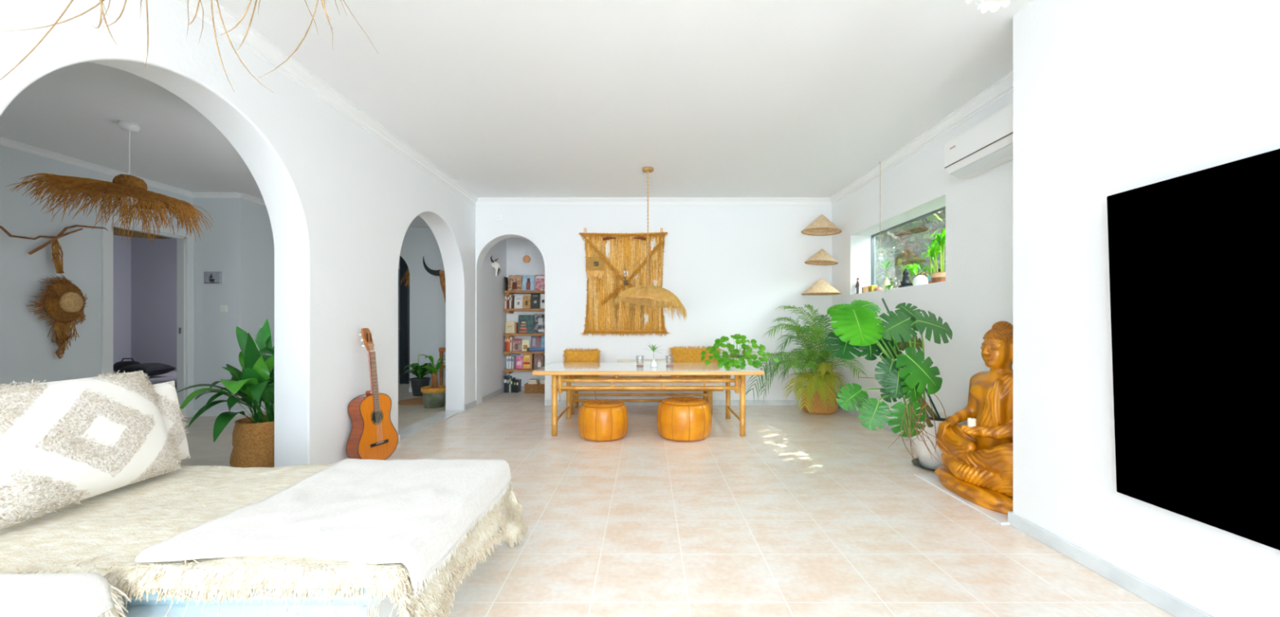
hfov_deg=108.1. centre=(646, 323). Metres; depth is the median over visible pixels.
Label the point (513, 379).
book
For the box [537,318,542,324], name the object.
print
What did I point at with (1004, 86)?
trim
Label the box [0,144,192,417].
wall
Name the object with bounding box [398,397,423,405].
mat
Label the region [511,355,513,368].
book
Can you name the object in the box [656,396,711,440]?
pouf
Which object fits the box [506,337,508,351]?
book
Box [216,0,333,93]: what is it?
pendant lamp
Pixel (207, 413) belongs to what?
baseboard
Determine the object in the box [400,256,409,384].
door
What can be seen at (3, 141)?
trim
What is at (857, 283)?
figurine
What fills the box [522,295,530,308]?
book
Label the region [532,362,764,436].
dining table
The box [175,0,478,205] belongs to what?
trim
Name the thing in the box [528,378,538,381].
book
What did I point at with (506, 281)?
book
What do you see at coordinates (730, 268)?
wall
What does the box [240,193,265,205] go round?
trim
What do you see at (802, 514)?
floor
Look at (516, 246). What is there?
wall
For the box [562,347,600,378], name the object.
cushion
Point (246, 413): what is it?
baseboard
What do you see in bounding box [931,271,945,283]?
basket pot
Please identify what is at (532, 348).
book
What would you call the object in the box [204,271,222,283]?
picture
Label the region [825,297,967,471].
monstera
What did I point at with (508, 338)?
book
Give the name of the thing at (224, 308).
light switch
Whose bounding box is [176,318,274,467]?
potted plant
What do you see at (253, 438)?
basket
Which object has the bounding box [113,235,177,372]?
wall
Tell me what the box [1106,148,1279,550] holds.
television
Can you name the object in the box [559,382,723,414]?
bench
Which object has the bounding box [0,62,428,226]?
ceiling
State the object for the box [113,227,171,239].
lampshade
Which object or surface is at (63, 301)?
hat
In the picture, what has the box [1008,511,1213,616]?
baseboard
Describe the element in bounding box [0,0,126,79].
pendant lamp
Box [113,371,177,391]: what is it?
bed
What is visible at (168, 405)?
cushion
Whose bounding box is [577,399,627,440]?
pouf
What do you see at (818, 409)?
basket
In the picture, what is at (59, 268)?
branch
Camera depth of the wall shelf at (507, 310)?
7.34 m
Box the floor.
[179,382,1174,616]
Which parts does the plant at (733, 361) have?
pot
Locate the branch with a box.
[0,224,107,273]
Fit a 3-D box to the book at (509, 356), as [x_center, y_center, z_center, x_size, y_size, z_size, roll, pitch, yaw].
[-2.181,0.625,7.474,0.019,0.204,0.152,0,0,0]
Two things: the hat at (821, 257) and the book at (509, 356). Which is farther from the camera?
the book at (509, 356)
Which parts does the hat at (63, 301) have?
pale crown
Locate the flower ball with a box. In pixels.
[915,271,928,277]
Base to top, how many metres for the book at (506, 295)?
0.221 m
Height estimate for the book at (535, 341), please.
0.263 m
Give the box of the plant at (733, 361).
[700,333,778,369]
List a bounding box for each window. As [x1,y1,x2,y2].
[871,206,945,285]
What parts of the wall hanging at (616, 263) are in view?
rod, rod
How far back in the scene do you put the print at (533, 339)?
7.53 m
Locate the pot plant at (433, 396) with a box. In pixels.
[418,354,445,408]
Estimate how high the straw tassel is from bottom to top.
0.927 m
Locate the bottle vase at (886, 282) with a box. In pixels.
[874,259,893,289]
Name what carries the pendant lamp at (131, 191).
hanging from the ceiling at (75, 110)
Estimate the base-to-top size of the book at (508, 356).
0.199 m
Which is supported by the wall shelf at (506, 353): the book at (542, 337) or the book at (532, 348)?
the book at (542, 337)
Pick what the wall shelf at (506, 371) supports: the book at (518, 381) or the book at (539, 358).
the book at (539, 358)
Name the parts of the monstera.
stem, stem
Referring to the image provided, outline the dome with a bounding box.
[912,275,928,285]
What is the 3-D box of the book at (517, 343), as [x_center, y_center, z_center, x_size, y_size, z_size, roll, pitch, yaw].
[-2.084,0.345,7.458,0.138,0.207,0.062,0,0,0]
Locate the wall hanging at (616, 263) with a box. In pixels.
[578,227,669,337]
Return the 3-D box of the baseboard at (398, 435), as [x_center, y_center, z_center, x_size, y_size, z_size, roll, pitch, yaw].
[-2.293,1.065,3.727,0.014,0.070,1.143,0,0,0]
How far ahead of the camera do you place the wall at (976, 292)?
3.84 m
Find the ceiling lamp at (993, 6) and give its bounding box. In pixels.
[960,0,1010,13]
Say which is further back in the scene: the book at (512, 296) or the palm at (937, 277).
the book at (512, 296)
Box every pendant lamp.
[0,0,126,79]
[5,120,213,243]
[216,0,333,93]
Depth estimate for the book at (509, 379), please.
7.36 m
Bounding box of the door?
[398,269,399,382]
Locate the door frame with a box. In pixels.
[101,213,194,417]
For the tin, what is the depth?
5.40 m
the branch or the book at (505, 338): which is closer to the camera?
the branch
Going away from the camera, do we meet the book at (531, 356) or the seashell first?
the seashell
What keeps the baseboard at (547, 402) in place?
attached to the wall at (730, 268)
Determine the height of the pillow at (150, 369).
0.164 m
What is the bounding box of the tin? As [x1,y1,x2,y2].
[866,284,877,292]
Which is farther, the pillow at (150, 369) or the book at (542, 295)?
the book at (542, 295)
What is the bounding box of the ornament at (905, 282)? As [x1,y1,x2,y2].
[898,268,911,288]
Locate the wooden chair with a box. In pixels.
[439,347,445,385]
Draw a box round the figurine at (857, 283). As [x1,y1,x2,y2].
[855,278,859,293]
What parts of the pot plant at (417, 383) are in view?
pot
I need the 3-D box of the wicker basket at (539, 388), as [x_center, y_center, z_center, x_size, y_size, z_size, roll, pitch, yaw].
[-1.691,1.027,7.399,0.466,0.145,0.256,0,0,0]
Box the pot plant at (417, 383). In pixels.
[401,351,437,395]
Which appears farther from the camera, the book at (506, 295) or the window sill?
the book at (506, 295)
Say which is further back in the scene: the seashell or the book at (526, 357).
the book at (526, 357)
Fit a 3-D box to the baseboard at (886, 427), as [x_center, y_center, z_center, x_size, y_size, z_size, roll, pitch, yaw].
[2.473,1.065,4.813,0.014,0.070,2.786,0,0,0]
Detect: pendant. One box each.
[522,240,530,262]
[876,162,883,262]
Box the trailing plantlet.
[884,284,895,293]
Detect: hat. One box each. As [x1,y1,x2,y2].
[26,273,88,359]
[800,214,841,235]
[800,278,841,295]
[804,248,838,265]
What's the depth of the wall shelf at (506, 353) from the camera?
7.34 m
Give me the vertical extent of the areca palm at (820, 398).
1.343 m
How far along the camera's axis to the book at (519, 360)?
7.44 m
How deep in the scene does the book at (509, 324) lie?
7.44 m
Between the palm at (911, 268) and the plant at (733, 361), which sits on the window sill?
the palm at (911, 268)
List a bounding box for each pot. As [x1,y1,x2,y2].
[912,411,967,470]
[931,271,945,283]
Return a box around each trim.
[0,136,193,197]
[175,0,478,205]
[192,192,239,198]
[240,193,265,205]
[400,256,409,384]
[475,197,831,205]
[829,71,1013,205]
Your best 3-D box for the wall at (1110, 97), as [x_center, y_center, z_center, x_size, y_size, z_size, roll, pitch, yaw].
[2.385,-0.295,-1.235,0.790,2.810,7.530,0,0,0]
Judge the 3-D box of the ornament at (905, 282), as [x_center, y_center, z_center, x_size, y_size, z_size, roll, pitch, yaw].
[2.580,-0.448,4.630,0.128,0.193,0.128,0,0,25]
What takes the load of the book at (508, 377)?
on the floor
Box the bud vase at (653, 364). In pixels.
[645,344,662,367]
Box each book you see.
[503,374,510,392]
[504,276,508,290]
[505,320,514,333]
[505,337,506,351]
[506,295,507,308]
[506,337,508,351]
[506,355,508,368]
[506,376,511,392]
[507,275,522,290]
[507,295,509,308]
[508,337,510,351]
[509,294,513,308]
[509,355,511,368]
[509,378,511,392]
[510,337,514,351]
[511,294,515,308]
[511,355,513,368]
[511,377,515,392]
[512,338,522,351]
[512,355,515,368]
[513,378,518,392]
[514,296,523,308]
[515,322,518,333]
[515,356,523,368]
[515,378,521,392]
[517,315,534,333]
[521,340,529,351]
[522,275,534,290]
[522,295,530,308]
[523,354,529,368]
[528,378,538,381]
[529,354,533,368]
[530,293,540,308]
[530,336,541,348]
[530,347,544,350]
[530,350,544,351]
[533,314,544,333]
[533,354,543,368]
[534,275,544,290]
[540,293,544,308]
[541,336,544,347]
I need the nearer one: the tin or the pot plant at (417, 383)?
the tin
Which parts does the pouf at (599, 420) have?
panel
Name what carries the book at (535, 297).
on the wall shelf at (507, 310)
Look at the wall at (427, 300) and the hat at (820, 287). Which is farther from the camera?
the wall at (427, 300)
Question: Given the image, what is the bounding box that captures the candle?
[967,417,976,426]
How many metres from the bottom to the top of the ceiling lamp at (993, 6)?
0.428 m
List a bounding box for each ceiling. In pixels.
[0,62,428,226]
[213,0,1031,197]
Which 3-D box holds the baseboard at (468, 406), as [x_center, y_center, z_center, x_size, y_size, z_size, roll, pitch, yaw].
[-2.293,1.065,6.721,0.014,0.070,1.758,0,0,0]
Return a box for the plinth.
[914,473,1009,524]
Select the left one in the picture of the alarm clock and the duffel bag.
the duffel bag
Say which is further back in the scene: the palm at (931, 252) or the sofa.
the palm at (931, 252)
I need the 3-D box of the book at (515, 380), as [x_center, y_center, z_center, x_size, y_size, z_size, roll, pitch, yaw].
[-2.101,0.997,7.444,0.041,0.206,0.172,0,0,0]
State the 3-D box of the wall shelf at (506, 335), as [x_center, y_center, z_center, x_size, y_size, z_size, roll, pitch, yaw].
[-1.745,0.198,7.470,1.040,0.075,0.260,0,0,0]
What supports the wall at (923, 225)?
on the ground
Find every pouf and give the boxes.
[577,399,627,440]
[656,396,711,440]
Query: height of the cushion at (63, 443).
0.464 m
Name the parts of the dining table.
leg, leg, rail, glass, rail, rail, leg, leg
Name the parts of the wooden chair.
leg, backrest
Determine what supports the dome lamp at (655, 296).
hanging from the ceiling at (505, 98)
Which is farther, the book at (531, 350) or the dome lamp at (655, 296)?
the book at (531, 350)
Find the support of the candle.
in the seated statue at (977, 460)
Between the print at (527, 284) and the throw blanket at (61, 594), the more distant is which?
the print at (527, 284)
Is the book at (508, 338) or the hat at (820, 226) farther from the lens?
the book at (508, 338)
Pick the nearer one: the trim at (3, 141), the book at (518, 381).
the trim at (3, 141)
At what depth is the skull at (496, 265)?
6.82 m
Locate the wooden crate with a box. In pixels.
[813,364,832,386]
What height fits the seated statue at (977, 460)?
1.104 m
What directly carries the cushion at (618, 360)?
on the bench
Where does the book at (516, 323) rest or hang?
on the wall shelf at (506, 335)
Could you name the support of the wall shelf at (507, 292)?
attached to the wall at (516, 246)
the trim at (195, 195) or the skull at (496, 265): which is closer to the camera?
the trim at (195, 195)
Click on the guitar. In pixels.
(373, 435)
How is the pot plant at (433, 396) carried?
on the floor
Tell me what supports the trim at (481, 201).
attached to the wall at (730, 268)
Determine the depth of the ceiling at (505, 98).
3.19 m
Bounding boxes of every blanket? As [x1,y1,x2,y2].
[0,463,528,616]
[0,573,131,616]
[133,458,511,597]
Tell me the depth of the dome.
4.32 m
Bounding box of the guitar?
[346,328,398,460]
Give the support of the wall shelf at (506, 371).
attached to the wall at (516, 246)
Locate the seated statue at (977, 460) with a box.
[934,320,1013,515]
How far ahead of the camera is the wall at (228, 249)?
5.49 m
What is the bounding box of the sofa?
[121,556,471,616]
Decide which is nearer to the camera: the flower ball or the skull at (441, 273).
the flower ball
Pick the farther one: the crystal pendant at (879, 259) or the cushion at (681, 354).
the cushion at (681, 354)
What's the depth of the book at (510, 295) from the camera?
7.40 m
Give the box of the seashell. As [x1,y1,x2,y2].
[873,286,882,291]
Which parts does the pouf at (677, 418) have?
panel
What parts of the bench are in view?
leg, leg, rail, rail, slat seat, leg, leg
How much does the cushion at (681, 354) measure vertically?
0.453 m
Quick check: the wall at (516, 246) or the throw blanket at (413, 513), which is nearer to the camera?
the throw blanket at (413, 513)
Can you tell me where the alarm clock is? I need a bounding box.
[862,286,868,293]
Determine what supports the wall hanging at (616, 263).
attached to the wall at (730, 268)
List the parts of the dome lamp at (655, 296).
lamp shade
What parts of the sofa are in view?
mattress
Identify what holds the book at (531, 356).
on the wall shelf at (506, 371)
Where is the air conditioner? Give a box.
[943,102,1013,178]
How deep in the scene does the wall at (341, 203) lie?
3.20 m
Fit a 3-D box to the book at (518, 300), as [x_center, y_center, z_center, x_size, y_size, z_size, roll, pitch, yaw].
[-2.062,-0.332,7.458,0.129,0.201,0.061,0,0,0]
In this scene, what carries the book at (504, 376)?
on the floor
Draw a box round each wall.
[0,0,506,467]
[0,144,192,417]
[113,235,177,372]
[192,198,254,416]
[254,202,274,405]
[400,226,445,387]
[475,205,831,404]
[506,237,544,386]
[831,91,1013,426]
[875,212,945,288]
[1013,0,1279,616]
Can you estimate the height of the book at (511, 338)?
0.227 m
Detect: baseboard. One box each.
[194,410,239,416]
[240,405,265,416]
[333,435,399,464]
[464,387,503,410]
[544,400,801,405]
[837,404,913,441]
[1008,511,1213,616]
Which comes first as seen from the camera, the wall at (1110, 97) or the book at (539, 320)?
the wall at (1110, 97)
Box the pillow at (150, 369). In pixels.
[115,363,176,377]
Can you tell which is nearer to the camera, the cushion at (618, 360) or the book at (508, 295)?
the cushion at (618, 360)
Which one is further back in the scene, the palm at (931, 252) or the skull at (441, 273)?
the skull at (441, 273)
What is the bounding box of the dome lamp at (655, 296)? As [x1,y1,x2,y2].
[613,166,687,322]
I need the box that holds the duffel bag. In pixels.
[113,358,141,372]
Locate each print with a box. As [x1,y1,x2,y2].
[509,275,521,278]
[511,282,517,288]
[525,282,530,289]
[532,337,535,346]
[536,275,544,278]
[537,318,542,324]
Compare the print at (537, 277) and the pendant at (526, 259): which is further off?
the print at (537, 277)
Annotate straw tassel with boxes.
[400,268,409,286]
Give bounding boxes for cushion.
[0,370,182,531]
[151,380,191,459]
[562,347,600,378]
[617,359,666,376]
[669,345,721,376]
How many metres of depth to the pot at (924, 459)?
3.47 m
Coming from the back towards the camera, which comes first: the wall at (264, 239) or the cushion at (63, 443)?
the wall at (264, 239)
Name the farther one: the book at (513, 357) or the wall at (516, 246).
the wall at (516, 246)
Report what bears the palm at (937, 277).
on the window sill
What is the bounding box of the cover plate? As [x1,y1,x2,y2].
[494,214,502,221]
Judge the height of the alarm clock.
0.076 m
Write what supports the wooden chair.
on the floor
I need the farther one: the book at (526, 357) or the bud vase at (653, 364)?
the book at (526, 357)
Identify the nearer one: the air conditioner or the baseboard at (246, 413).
the air conditioner
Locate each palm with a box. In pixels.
[745,304,870,414]
[900,263,920,285]
[920,244,942,283]
[929,228,945,283]
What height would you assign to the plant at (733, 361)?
0.351 m
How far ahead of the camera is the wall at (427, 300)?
7.42 m
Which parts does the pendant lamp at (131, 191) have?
cord, bulb, woven crown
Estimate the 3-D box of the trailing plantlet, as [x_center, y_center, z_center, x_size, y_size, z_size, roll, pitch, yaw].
[2.491,-0.345,4.789,0.085,0.106,0.154,0,0,0]
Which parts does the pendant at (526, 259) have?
glass globe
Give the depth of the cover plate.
6.21 m
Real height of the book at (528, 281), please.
0.258 m
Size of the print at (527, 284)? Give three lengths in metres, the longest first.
0.128 x 0.068 x 0.002 m
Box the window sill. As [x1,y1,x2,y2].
[853,281,944,294]
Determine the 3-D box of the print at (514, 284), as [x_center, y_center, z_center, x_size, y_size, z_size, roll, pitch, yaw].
[-2.122,-0.604,7.438,0.077,0.115,0.002,0,-8,0]
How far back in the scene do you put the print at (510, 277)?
7.46 m
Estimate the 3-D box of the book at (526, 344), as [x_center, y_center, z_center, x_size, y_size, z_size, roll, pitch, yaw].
[-1.949,0.359,7.456,0.112,0.179,0.058,0,0,0]
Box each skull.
[422,256,445,302]
[490,256,501,276]
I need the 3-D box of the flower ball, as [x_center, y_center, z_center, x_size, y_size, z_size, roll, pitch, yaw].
[2.670,-0.427,4.506,0.121,0.151,0.119,0,0,0]
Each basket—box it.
[229,414,274,467]
[524,382,544,393]
[800,385,838,414]
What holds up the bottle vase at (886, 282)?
on the window sill
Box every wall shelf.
[503,290,544,295]
[503,308,544,313]
[503,333,544,337]
[503,350,544,355]
[503,368,537,373]
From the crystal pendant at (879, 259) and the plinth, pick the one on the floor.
the plinth
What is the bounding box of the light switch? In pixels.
[220,305,227,312]
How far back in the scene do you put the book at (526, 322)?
7.45 m

